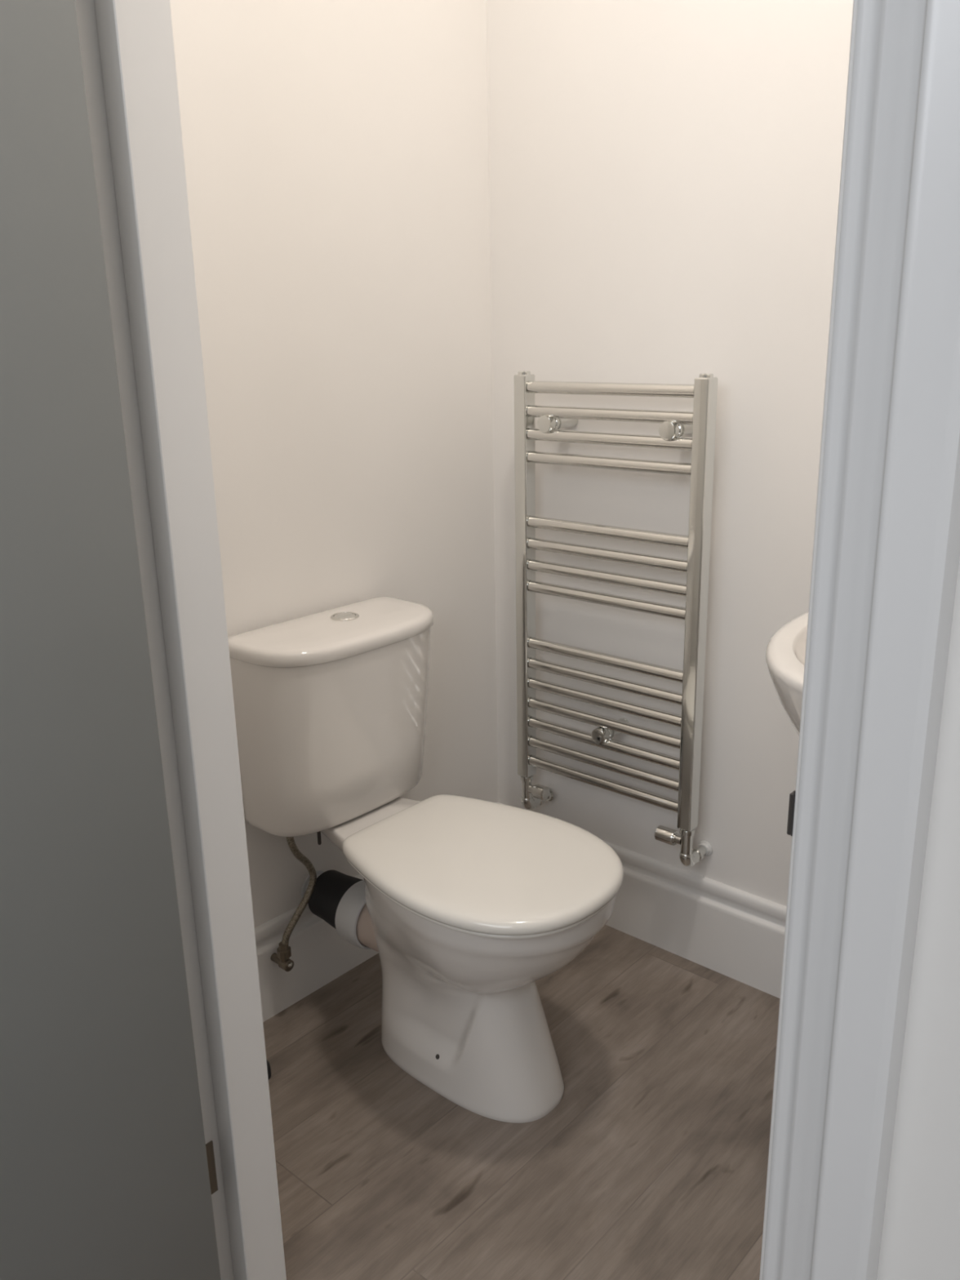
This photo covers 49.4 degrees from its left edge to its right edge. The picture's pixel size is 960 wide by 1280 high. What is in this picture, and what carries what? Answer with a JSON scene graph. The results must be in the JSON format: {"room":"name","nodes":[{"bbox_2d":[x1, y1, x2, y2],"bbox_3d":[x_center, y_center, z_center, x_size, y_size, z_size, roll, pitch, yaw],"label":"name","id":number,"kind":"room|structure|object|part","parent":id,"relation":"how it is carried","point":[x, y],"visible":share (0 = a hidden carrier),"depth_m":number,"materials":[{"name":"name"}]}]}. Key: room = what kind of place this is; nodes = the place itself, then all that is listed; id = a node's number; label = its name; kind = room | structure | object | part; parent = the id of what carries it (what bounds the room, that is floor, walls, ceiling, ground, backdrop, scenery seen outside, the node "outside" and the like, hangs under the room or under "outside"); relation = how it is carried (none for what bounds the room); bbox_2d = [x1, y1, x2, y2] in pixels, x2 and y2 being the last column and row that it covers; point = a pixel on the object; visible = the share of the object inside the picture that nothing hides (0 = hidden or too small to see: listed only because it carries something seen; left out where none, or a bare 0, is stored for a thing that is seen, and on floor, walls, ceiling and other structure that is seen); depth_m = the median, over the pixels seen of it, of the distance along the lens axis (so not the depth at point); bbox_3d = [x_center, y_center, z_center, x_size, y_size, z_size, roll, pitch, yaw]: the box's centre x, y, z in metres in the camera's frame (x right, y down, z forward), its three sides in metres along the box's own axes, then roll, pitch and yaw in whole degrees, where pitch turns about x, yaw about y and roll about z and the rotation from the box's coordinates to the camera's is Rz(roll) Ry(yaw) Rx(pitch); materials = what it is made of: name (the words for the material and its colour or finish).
{"room":"hallway","nodes":[
{"label":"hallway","id":0,"kind":"room"},
{"bbox_2d":[169,0,497,928],"bbox_3d":[-0.317,-0.648,1.709,0.100,2.660,1.100,13,22,40],"label":"wall","id":1,"kind":"structure","parent":0,"point":[335,152],"depth_m":1.78,"materials":[{"name":"white paint"}]},
{"bbox_2d":[254,802,497,1022],"bbox_3d":[-0.282,0.562,1.989,0.018,0.180,1.000,13,22,40],"label":"baseboard","id":2,"kind":"structure","parent":1,"relation":"attached to","point":[319,956],"depth_m":1.93,"materials":[{"name":"white paint"}]},
{"bbox_2d":[262,924,779,1279],"bbox_3d":[-0.346,1.061,0.736,4.300,0.060,3.300,13,22,40],"label":"floor","id":3,"kind":"structure","parent":0,"point":[651,1162],"depth_m":1.59,"materials":[{"name":"grey wood"}]},
{"bbox_2d":[266,1059,271,1079],"bbox_3d":[-0.371,0.718,1.742,0.042,0.026,0.042,13,22,40],"label":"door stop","id":4,"kind":"object","parent":3,"relation":"on","point":[268,1068],"visible":0.16,"depth_m":1.74,"materials":[{"name":"black"}]},
{"bbox_2d":[227,596,623,1123],"bbox_3d":[-0.059,0.357,1.694,0.643,0.732,0.377,13,22,40],"label":"toilet","id":5,"kind":"object","parent":3,"relation":"on","point":[470,904],"visible":1,"depth_m":1.65,"materials":[{"name":"white ceramic"}]},
{"bbox_2d":[271,836,316,971],"bbox_3d":[-0.333,0.437,1.841,0.050,0.291,0.086,13,22,40],"label":"hose","id":6,"kind":"object","parent":5,"relation":"attached to","point":[282,958],"visible":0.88,"depth_m":1.84,"materials":[{"name":"metal"}]},
{"bbox_3d":[-0.231,-0.017,1.739,0.191,0.028,0.371,13,22,40],"label":"cistern lid","id":7,"kind":"part","parent":5,"relation":"part of","materials":[{"name":"white ceramic"}]},
{"bbox_2d":[301,870,371,949],"bbox_3d":[-0.244,0.477,1.890,0.171,0.114,0.114,13,22,40],"label":"connector","id":8,"kind":"object","parent":5,"relation":"attached to","point":[337,898],"visible":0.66,"depth_m":1.84,"materials":[{"name":"black plastic"}]},
{"bbox_3d":[0.009,0.332,1.600,0.426,0.024,0.341,13,22,40],"label":"lid","id":9,"kind":"part","parent":5,"relation":"part of","materials":[{"name":"white plastic"}]},
{"bbox_2d":[486,0,853,906],"bbox_3d":[0.509,-0.645,1.645,1.220,2.660,0.100,13,22,40],"label":"wall","id":10,"kind":"structure","parent":0,"point":[664,175],"depth_m":1.81,"materials":[{"name":"white paint"}]},
{"bbox_2d":[514,370,717,831],"bbox_3d":[0.249,-0.082,1.931,0.404,0.804,0.090,13,22,40],"label":"towel radiator","id":11,"kind":"object","parent":10,"relation":"attached to","point":[700,423],"visible":1,"depth_m":1.89,"materials":[{"name":"silver metal"}]},
{"bbox_3d":[0.089,-0.106,2.031,0.028,0.798,0.030,13,22,40],"label":"post","id":12,"kind":"part","parent":11,"relation":"part of","materials":[{"name":"silver metal"}]},
{"bbox_2d":[520,775,554,809],"bbox_3d":[0.129,0.314,2.166,0.066,0.085,0.086,13,22,40],"label":"radiator valve","id":13,"kind":"object","parent":11,"relation":"attached to","point":[533,797],"visible":0.98,"depth_m":2.14,"materials":[{"name":"silver metal"}]},
{"bbox_2d":[654,825,712,866],"bbox_3d":[0.380,0.373,1.952,0.078,0.085,0.086,13,22,40],"label":"radiator valve","id":14,"kind":"object","parent":11,"relation":"attached to","point":[689,856],"visible":0.96,"depth_m":1.92,"materials":[{"name":"silver metal"}]},
{"bbox_3d":[0.371,-0.040,1.791,0.028,0.798,0.030,13,22,40],"label":"post","id":15,"kind":"part","parent":11,"relation":"part of","materials":[{"name":"silver metal"}]},
{"bbox_2d":[497,802,786,998],"bbox_3d":[0.493,0.557,1.956,1.220,0.180,0.018,13,22,40],"label":"baseboard","id":16,"kind":"structure","parent":10,"relation":"attached to","point":[736,934],"depth_m":2.00,"materials":[{"name":"white paint"}]},
{"bbox_2d":[876,557,959,1279],"bbox_3d":[-0.042,-0.354,0.704,4.300,2.660,0.105,13,22,40],"label":"wall","id":17,"kind":"structure","parent":0,"point":[921,1234],"depth_m":0.55,"materials":[{"name":"paint"}]},
{"bbox_2d":[0,0,221,1279],"bbox_3d":[-0.553,-0.005,0.761,0.057,1.964,0.727,13,22,40],"label":"door","id":18,"kind":"structure","parent":17,"relation":"in","point":[108,1171],"depth_m":0.96,"materials":[{"name":"grey paint"}]},
{"bbox_2d":[93,0,286,1279],"bbox_3d":[-0.043,-0.040,0.839,0.709,1.980,0.057,13,22,40],"label":"trim","id":19,"kind":"structure","parent":17,"relation":"attached to","point":[135,37],"depth_m":1.05,"materials":[{"name":"white paint"}]},
{"bbox_2d":[75,0,857,1279],"bbox_3d":[-0.060,-0.048,0.817,0.765,2.008,0.105,13,22,40],"label":"trim","id":20,"kind":"structure","parent":17,"relation":"attached to","point":[85,9],"depth_m":1.01,"materials":[{"name":"white paint"}]},
{"bbox_2d":[786,790,795,835],"bbox_3d":[0.184,0.091,0.588,0.002,0.027,0.040,13,22,40],"label":"strike plate","id":21,"kind":"object","parent":20,"relation":"attached to","point":[792,796],"visible":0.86,"depth_m":0.57,"materials":[{"name":"grey metal"}]},
{"bbox_2d":[762,0,959,1279],"bbox_3d":[0.192,0.015,0.515,0.066,2.052,0.021,13,22,40],"label":"trim","id":22,"kind":"structure","parent":17,"relation":"attached to","point":[888,549],"depth_m":0.50,"materials":[{"name":"white paint"}]},
{"bbox_3d":[0.672,-0.416,0.866,0.100,2.660,1.100,13,22,40],"label":"wall","id":23,"kind":"structure","parent":0,"visible":0},
{"bbox_2d":[765,612,808,735],"bbox_3d":[0.587,0.093,1.301,0.404,0.202,0.580,13,22,40],"label":"basin","id":24,"kind":"object","parent":23,"relation":"attached to","point":[785,652],"visible":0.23,"depth_m":1.20,"materials":[{"name":"white ceramic"}]}
]}

